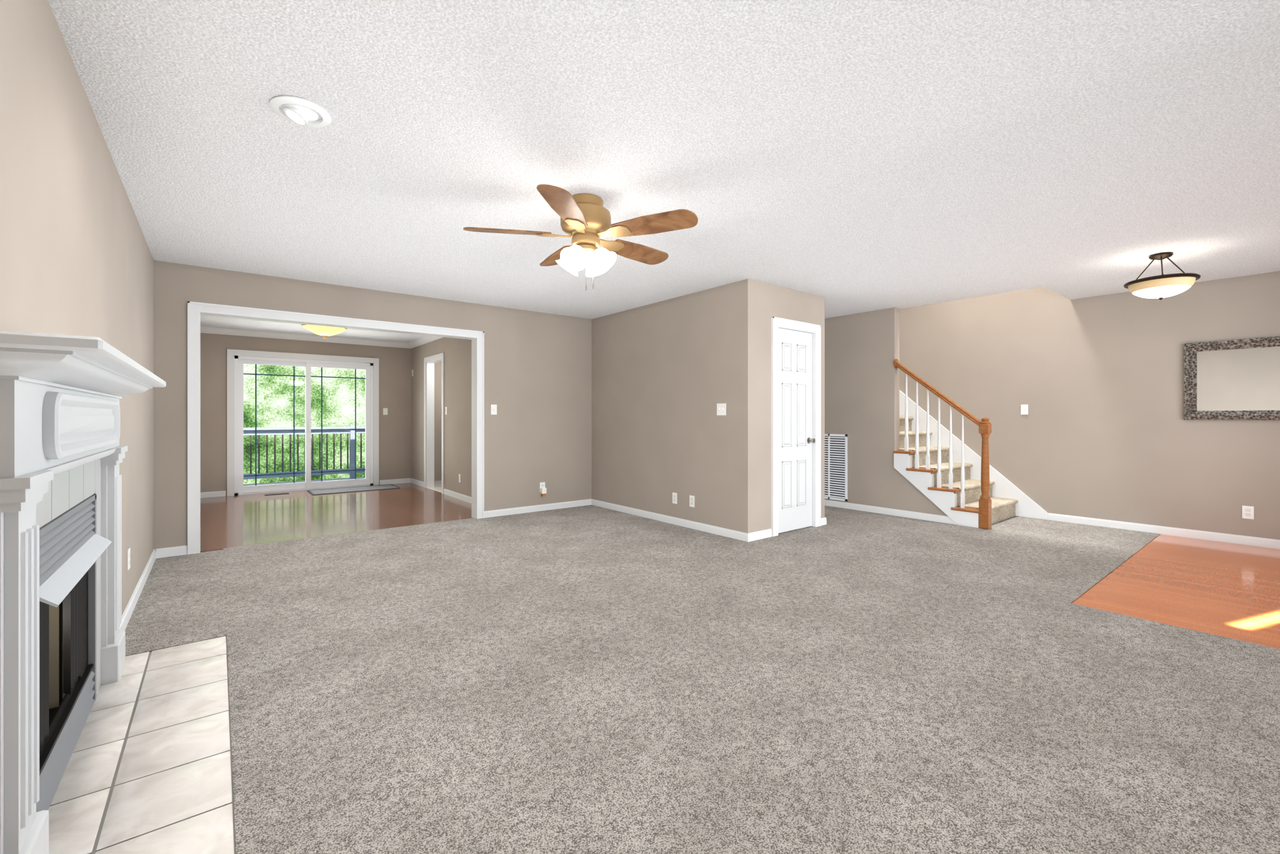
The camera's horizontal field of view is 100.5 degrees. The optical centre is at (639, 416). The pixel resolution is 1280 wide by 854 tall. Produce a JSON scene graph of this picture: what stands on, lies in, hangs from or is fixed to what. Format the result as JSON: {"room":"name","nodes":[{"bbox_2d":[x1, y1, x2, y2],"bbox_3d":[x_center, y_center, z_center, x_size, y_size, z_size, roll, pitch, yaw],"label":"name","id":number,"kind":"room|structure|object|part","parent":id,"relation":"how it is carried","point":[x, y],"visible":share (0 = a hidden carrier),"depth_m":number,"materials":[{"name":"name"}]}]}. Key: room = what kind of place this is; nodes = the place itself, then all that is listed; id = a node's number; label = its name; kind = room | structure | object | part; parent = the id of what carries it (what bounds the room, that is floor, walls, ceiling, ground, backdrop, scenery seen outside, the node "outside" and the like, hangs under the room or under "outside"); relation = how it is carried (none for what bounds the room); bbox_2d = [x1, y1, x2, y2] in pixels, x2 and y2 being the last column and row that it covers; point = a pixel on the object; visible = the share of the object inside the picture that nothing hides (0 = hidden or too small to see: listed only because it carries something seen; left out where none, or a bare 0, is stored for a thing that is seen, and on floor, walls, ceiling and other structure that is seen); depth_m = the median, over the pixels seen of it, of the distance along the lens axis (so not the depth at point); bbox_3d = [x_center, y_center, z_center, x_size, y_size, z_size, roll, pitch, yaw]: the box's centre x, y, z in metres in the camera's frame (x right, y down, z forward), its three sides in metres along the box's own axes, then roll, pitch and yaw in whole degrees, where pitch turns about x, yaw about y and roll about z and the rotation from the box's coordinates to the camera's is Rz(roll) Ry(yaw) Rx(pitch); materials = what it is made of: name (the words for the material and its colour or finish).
{"room":"living room","nodes":[
{"label":"living room","id":0,"kind":"room"},
{"bbox_2d":[0,0,153,614],"bbox_3d":[-3.254,-0.052,3.344,0.130,2.440,10.610,0,0,-38],"label":"wall","id":1,"kind":"structure","parent":0,"point":[76,258],"depth_m":1.86,"materials":[{"name":"beige paint"}]},
{"bbox_2d":[127,547,129,569],"bbox_3d":[-2.966,0.828,3.093,0.006,0.115,0.070,0,0,-38],"label":"outlet","id":2,"kind":"object","parent":1,"relation":"attached to","point":[128,559],"visible":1,"depth_m":3.08,"materials":[{"name":"white"}]},
{"bbox_2d":[119,548,159,631],"bbox_3d":[-3.204,1.126,3.397,0.014,0.085,2.428,0,0,-38],"label":"baseboard","id":3,"kind":"structure","parent":1,"relation":"attached to","point":[126,615],"depth_m":3.37,"materials":[{"name":"white wood"}]},
{"bbox_2d":[159,547,164,557],"bbox_3d":[-5.226,1.126,5.946,0.014,0.085,3.820,0,0,-38],"label":"baseboard","id":4,"kind":"structure","parent":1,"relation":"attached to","point":[161,550],"depth_m":4.36,"materials":[{"name":"white wood"}]},
{"bbox_2d":[48,636,236,853],"bbox_3d":[-1.773,1.164,1.940,0.445,0.008,1.890,0,0,-38],"label":"floor","id":5,"kind":"structure","parent":0,"point":[149,769],"depth_m":1.77,"materials":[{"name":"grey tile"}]},
{"bbox_2d":[200,332,441,496],"bbox_3d":[-4.681,-0.052,8.900,4.800,2.440,0.130,0,0,-38],"label":"wall","id":6,"kind":"structure","parent":0,"point":[395,422],"depth_m":8.64,"materials":[{"name":"beige paint"}]},
{"bbox_2d":[200,490,225,498],"bbox_3d":[-6.207,1.126,7.598,0.470,0.085,0.014,0,0,-38],"label":"baseboard","id":7,"kind":"structure","parent":6,"relation":"attached to","point":[222,493],"depth_m":7.65,"materials":[{"name":"white wood"}]},
{"bbox_2d":[226,348,378,496],"bbox_3d":[-5.214,0.096,8.381,2.030,2.145,0.020,0,0,-38],"label":"door frame","id":8,"kind":"structure","parent":6,"relation":"attached to","point":[231,354],"depth_m":8.04,"materials":[{"name":"white wood"}]},
{"bbox_2d":[234,355,373,495],"bbox_3d":[-5.255,0.135,8.433,1.860,2.054,0.109,0,0,-38],"label":"patio door","id":9,"kind":"structure","parent":6,"relation":"in","point":[240,487],"depth_m":8.39,"materials":[{"name":"white plastic"}]},
{"bbox_2d":[200,326,407,348],"bbox_3d":[-5.187,-1.229,8.371,2.910,0.085,0.070,0,0,-38],"label":"crown molding","id":10,"kind":"structure","parent":6,"relation":"attached to","point":[204,329],"depth_m":8.27,"materials":[{"name":"white wood"}]},
{"bbox_2d":[383,408,387,414],"bbox_3d":[-4.338,-0.082,9.079,0.070,0.115,0.013,0,0,-38],"label":"light switch","id":11,"kind":"object","parent":6,"relation":"attached to","point":[385,411],"visible":1,"depth_m":9.08,"materials":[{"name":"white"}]},
{"bbox_2d":[379,478,409,484],"bbox_3d":[-4.225,1.126,9.170,0.470,0.085,0.014,0,0,-38],"label":"baseboard","id":12,"kind":"structure","parent":6,"relation":"attached to","point":[404,480],"depth_m":9.16,"materials":[{"name":"white wood"}]},
{"bbox_2d":[200,482,473,551],"bbox_3d":[-4.009,1.165,6.870,3.070,0.006,3.885,0,0,-38],"label":"floor","id":13,"kind":"structure","parent":0,"point":[230,521],"depth_m":6.36,"materials":[{"name":"brown wood"}]},
{"bbox_2d":[264,492,289,495],"bbox_3d":[-5.408,1.159,7.934,0.300,0.006,0.100,0,0,-38],"label":"floor vent","id":14,"kind":"object","parent":13,"relation":"in","point":[276,494],"visible":1,"depth_m":7.92,"materials":[{"name":"brown metal"}]},
{"bbox_2d":[306,483,399,494],"bbox_3d":[-4.530,1.157,8.452,1.220,0.010,0.580,0,0,-38],"label":"door mat","id":15,"kind":"object","parent":13,"relation":"on","point":[324,491],"visible":1,"depth_m":8.41,"materials":[{"name":"grey fabric"}]},
{"bbox_2d":[153,260,591,549],"bbox_3d":[-0.988,-0.052,6.787,7.700,2.440,0.130,0,0,-38],"label":"wall","id":16,"kind":"structure","parent":0,"point":[539,387],"depth_m":6.11,"materials":[{"name":"beige paint"}]},
{"bbox_2d":[187,301,484,554],"bbox_3d":[-2.833,0.103,5.324,2.570,2.130,0.178,0,0,-38],"label":"door frame","id":17,"kind":"structure","parent":16,"relation":"attached to","point":[196,310],"depth_m":4.92,"materials":[{"name":"white wood"}]},
{"bbox_2d":[490,404,496,414],"bbox_3d":[-1.684,-0.077,6.143,0.070,0.115,0.013,0,0,-38],"label":"light switch","id":18,"kind":"object","parent":16,"relation":"attached to","point":[493,409],"visible":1,"depth_m":6.14,"materials":[{"name":"white plastic"}]},
{"bbox_2d":[484,498,591,517],"bbox_3d":[-1.214,1.126,6.516,1.450,0.085,0.014,0,0,-38],"label":"baseboard","id":19,"kind":"structure","parent":16,"relation":"attached to","point":[508,511],"depth_m":6.47,"materials":[{"name":"white wood"}]},
{"bbox_2d":[540,481,546,496],"bbox_3d":[-1.182,0.894,6.517,0.070,0.168,0.050,0,0,-38],"label":"outlet","id":20,"kind":"object","parent":16,"relation":"attached to","point":[543,490],"visible":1,"depth_m":6.51,"materials":[{"name":"white plastic"}]},
{"bbox_2d":[427,480,441,492],"bbox_3d":[-2.511,1.165,8.739,1.600,0.006,2.820,0,0,-38],"label":"floor","id":21,"kind":"structure","parent":0,"point":[437,487],"depth_m":8.79,"materials":[{"name":"beige tile"}]},
{"bbox_2d":[411,336,471,496],"bbox_3d":[-2.780,-0.052,7.887,0.120,2.440,3.820,0,0,-38],"label":"wall","id":22,"kind":"structure","parent":0,"point":[457,404],"depth_m":7.74,"materials":[{"name":"beige paint"}]},
{"bbox_2d":[409,478,423,486],"bbox_3d":[-3.774,1.126,9.032,0.014,0.085,0.790,0,0,-38],"label":"baseboard","id":23,"kind":"structure","parent":22,"relation":"attached to","point":[411,480],"depth_m":9.05,"materials":[{"name":"white wood"}]},
{"bbox_2d":[407,335,443,348],"bbox_3d":[-2.854,-1.229,7.828,0.070,0.085,3.820,0,0,-38],"label":"crown molding","id":24,"kind":"structure","parent":22,"relation":"attached to","point":[410,345],"depth_m":8.70,"materials":[{"name":"white wood"}]},
{"bbox_2d":[423,352,444,493],"bbox_3d":[-3.184,0.108,8.383,0.138,2.120,0.940,0,0,-38],"label":"door frame","id":25,"kind":"structure","parent":22,"relation":"attached to","point":[429,362],"depth_m":8.67,"materials":[{"name":"white wood"}]},
{"bbox_2d":[445,406,446,414],"bbox_3d":[-2.882,-0.082,7.908,0.013,0.115,0.070,0,0,-38],"label":"light switch","id":26,"kind":"object","parent":22,"relation":"attached to","point":[445,410],"visible":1,"depth_m":7.91,"materials":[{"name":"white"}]},
{"bbox_2d":[443,488,471,503],"bbox_3d":[-2.288,1.126,7.160,0.014,0.085,2.070,0,0,-38],"label":"baseboard","id":27,"kind":"structure","parent":22,"relation":"attached to","point":[454,494],"depth_m":7.50,"materials":[{"name":"white wood"}]},
{"bbox_2d":[458,473,460,482],"bbox_3d":[-2.526,0.868,7.463,0.006,0.115,0.070,0,0,-38],"label":"outlet","id":28,"kind":"object","parent":22,"relation":"attached to","point":[459,477],"visible":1,"depth_m":7.46,"materials":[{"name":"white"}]},
{"bbox_2d":[48,0,1279,343],"bbox_3d":[-0.187,-2.602,5.777,7.960,2.660,10.610,0,0,-38],"label":"ceiling","id":29,"kind":"structure","parent":0,"point":[841,157],"depth_m":2.46,"materials":[{"name":"white paint"}]},
{"bbox_2d":[269,95,331,126],"bbox_3d":[-1.412,-1.271,2.220,0.220,0.105,0.220,0,0,-38],"label":"recessed light","id":30,"kind":"object","parent":29,"relation":"in","point":[302,112],"visible":0.96,"depth_m":2.19,"materials":[{"name":"white"}]},
{"bbox_2d":[301,324,346,338],"bbox_3d":[-4.255,-1.158,7.189,0.536,0.225,0.536,0,0,-38],"label":"ceiling light","id":31,"kind":"object","parent":29,"relation":"attached to","point":[324,332],"visible":0.62,"depth_m":7.07,"materials":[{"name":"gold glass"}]},
{"bbox_2d":[463,184,698,290],"bbox_3d":[-0.307,-1.000,3.165,1.303,0.542,1.312,0,0,-38],"label":"ceiling fan","id":32,"kind":"object","parent":29,"relation":"hanging from","point":[585,222],"visible":1,"depth_m":3.03,"materials":[{"name":"brown wood"}]},
{"bbox_3d":[-0.318,-0.902,3.126,0.367,0.134,0.367,0,0,-38],"label":"lamp shade","id":33,"kind":"part","parent":32,"relation":"part of","materials":[{"name":"white glass"}]},
{"bbox_2d":[1123,252,1200,299],"bbox_3d":[4.097,-1.092,4.190,0.434,0.358,0.434,0,0,-38],"label":"pendant light","id":34,"kind":"object","parent":29,"relation":"hanging from","point":[1161,286],"visible":1,"depth_m":4.10,"materials":[{"name":"white glass"}]},
{"bbox_2d":[591,278,756,533],"bbox_3d":[0.221,-0.052,5.987,0.100,2.440,2.627,0,0,-38],"label":"wall","id":35,"kind":"structure","parent":0,"point":[668,375],"depth_m":5.63,"materials":[{"name":"beige paint"}]},
{"bbox_2d":[591,498,749,541],"bbox_3d":[0.180,1.126,5.946,0.014,0.085,2.641,0,0,-38],"label":"baseboard","id":36,"kind":"structure","parent":35,"relation":"attached to","point":[724,532],"depth_m":5.66,"materials":[{"name":"white wood"}]},
{"bbox_2d":[672,492,676,503],"bbox_3d":[0.372,0.878,5.709,0.006,0.115,0.070,0,0,-38],"label":"outlet","id":37,"kind":"object","parent":35,"relation":"attached to","point":[674,497],"visible":1,"depth_m":5.71,"materials":[{"name":"white plastic"}]},
{"bbox_2d":[689,495,694,506],"bbox_3d":[0.537,0.878,5.502,0.006,0.115,0.070,0,0,-38],"label":"outlet","id":38,"kind":"object","parent":35,"relation":"attached to","point":[691,500],"visible":1,"depth_m":5.50,"materials":[{"name":"white plastic"}]},
{"bbox_2d":[716,403,726,414],"bbox_3d":[0.789,-0.067,5.178,0.013,0.115,0.116,0,0,-38],"label":"light switch","id":39,"kind":"object","parent":35,"relation":"attached to","point":[721,409],"visible":1,"depth_m":5.18,"materials":[{"name":"white plastic"}]},
{"bbox_2d":[124,505,1279,853],"bbox_3d":[1.021,1.163,4.255,7.700,0.010,6.465,0,0,-38],"label":"floor","id":40,"kind":"structure","parent":0,"point":[587,679],"depth_m":2.23,"materials":[{"name":"grey carpet"}]},
{"bbox_2d":[893,358,1048,529],"bbox_3d":[3.142,-0.245,6.860,1.133,2.826,3.170,0,0,-38],"label":"staircase","id":41,"kind":"structure","parent":40,"relation":"on","point":[956,480],"depth_m":6.04,"materials":[{"name":"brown wood"}]},
{"bbox_2d":[756,280,819,531],"bbox_3d":[1.460,-0.052,5.358,1.020,2.440,0.100,0,0,-38],"label":"wall","id":42,"kind":"structure","parent":0,"point":[774,300],"depth_m":5.10,"materials":[{"name":"beige paint"}]},
{"bbox_2d":[749,528,771,541],"bbox_3d":[1.137,1.126,5.028,0.325,0.085,0.014,0,0,-38],"label":"baseboard","id":43,"kind":"structure","parent":42,"relation":"attached to","point":[767,533],"depth_m":5.02,"materials":[{"name":"white wood"}]},
{"bbox_2d":[771,316,821,536],"bbox_3d":[1.555,0.106,5.416,0.800,2.125,0.126,0,0,-38],"label":"door frame","id":44,"kind":"structure","parent":42,"relation":"attached to","point":[814,330],"depth_m":5.55,"materials":[{"name":"white wood"}]},
{"bbox_2d":[778,328,815,533],"bbox_3d":[1.572,0.142,5.388,0.631,2.021,0.105,0,0,-38],"label":"closet door","id":45,"kind":"structure","parent":42,"relation":"in","point":[795,440],"depth_m":5.41,"materials":[{"name":"white wood"}]},
{"bbox_2d":[819,296,824,518],"bbox_3d":[1.118,-0.052,6.698,0.110,2.440,2.627,0,0,-38],"label":"wall","id":46,"kind":"structure","parent":0,"point":[821,299],"depth_m":5.68,"materials":[{"name":"beige paint"}]},
{"bbox_2d":[821,516,826,525],"bbox_3d":[1.171,1.126,6.732,0.014,0.085,2.641,0,0,-38],"label":"baseboard","id":47,"kind":"structure","parent":46,"relation":"attached to","point":[824,520],"depth_m":5.67,"materials":[{"name":"white wood"}]},
{"bbox_2d":[824,307,948,516],"bbox_3d":[2.621,-1.332,6.791,0.160,5.000,4.350,0,0,-38],"label":"wall","id":48,"kind":"structure","parent":0,"point":[861,386],"depth_m":6.45,"materials":[{"name":"beige paint"}]},
{"bbox_2d":[824,433,847,501],"bbox_3d":[2.441,0.648,6.879,0.008,0.840,0.508,0,0,-38],"label":"air vent","id":49,"kind":"object","parent":48,"relation":"in","point":[835,466],"visible":0.65,"depth_m":6.80,"materials":[{"name":"white plastic"}]},
{"bbox_2d":[824,499,957,524],"bbox_3d":[2.295,1.126,7.062,0.014,0.085,3.520,0,0,-38],"label":"baseboard","id":50,"kind":"structure","parent":48,"relation":"attached to","point":[899,512],"depth_m":6.23,"materials":[{"name":"white wood"}]},
{"bbox_2d":[899,271,1279,539],"bbox_3d":[4.108,-1.332,6.662,0.130,5.000,6.660,0,0,-38],"label":"wall","id":51,"kind":"structure","parent":0,"point":[1103,429],"depth_m":5.58,"materials":[{"name":"beige paint"}]},
{"bbox_2d":[1020,404,1028,414],"bbox_3d":[4.430,-0.077,6.139,0.013,0.115,0.070,0,0,-38],"label":"light switch","id":52,"kind":"object","parent":51,"relation":"attached to","point":[1024,409],"visible":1,"depth_m":6.14,"materials":[{"name":"white plastic"}]},
{"bbox_2d":[1047,512,1279,548],"bbox_3d":[5.304,1.126,5.038,0.014,0.085,2.368,0,0,-38],"label":"baseboard","id":53,"kind":"structure","parent":51,"relation":"attached to","point":[1267,542],"depth_m":5.18,"materials":[{"name":"white wood"}]},
{"bbox_2d":[1183,336,1279,419],"bbox_3d":[5.584,-0.332,4.651,0.053,0.730,1.174,0,0,-38],"label":"wall mirror","id":54,"kind":"object","parent":51,"relation":"attached to","point":[1237,379],"visible":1,"depth_m":4.87,"materials":[{"name":"silver metal"}]},
{"bbox_2d":[1241,505,1253,519],"bbox_3d":[5.489,0.868,4.809,0.006,0.115,0.070,0,0,-38],"label":"outlet","id":55,"kind":"object","parent":51,"relation":"attached to","point":[1247,512],"visible":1,"depth_m":4.81,"materials":[{"name":"white plastic"}]},
{"bbox_2d":[1071,533,1279,648],"bbox_3d":[4.358,1.165,3.708,3.150,0.006,1.460,0,0,-38],"label":"floor","id":56,"kind":"structure","parent":0,"point":[1230,590],"depth_m":3.58,"materials":[{"name":"brown wood"}]},
{"bbox_3d":[-0.422,1.229,5.590,8.560,0.119,10.610,0,0,-38],"label":"floor","id":57,"kind":"structure","parent":0,"visible":0},
{"bbox_2d":[0,330,166,853],"bbox_3d":[-2.047,0.496,1.722,0.665,1.345,1.890,0,0,-38],"label":"fireplace","id":58,"kind":"object","parent":57,"relation":"on","point":[62,644],"visible":1,"depth_m":1.53,"materials":[{"name":"white paint"}]},
{"label":"outside","id":59,"kind":"structure","parent":0,"visible":0},
{"bbox_2d":[243,476,364,485],"bbox_3d":[-5.829,1.228,9.108,7.000,0.080,1.618,0,0,-38],"label":"deck","id":60,"kind":"object","parent":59,"point":[312,480],"depth_m":9.77,"materials":[{"name":"grey paint"}]},
{"bbox_2d":[243,425,364,479],"bbox_3d":[-6.250,0.678,9.640,7.000,1.020,0.140,0,0,-38],"label":"deck railing","id":61,"kind":"object","parent":60,"relation":"on","point":[332,429],"depth_m":9.80,"materials":[{"name":"blue"}]},
{"bbox_2d":[243,363,364,484],"bbox_3d":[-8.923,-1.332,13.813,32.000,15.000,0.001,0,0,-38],"label":"trees","id":62,"kind":"object","parent":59,"point":[282,401],"depth_m":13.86,"materials":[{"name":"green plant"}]}
]}

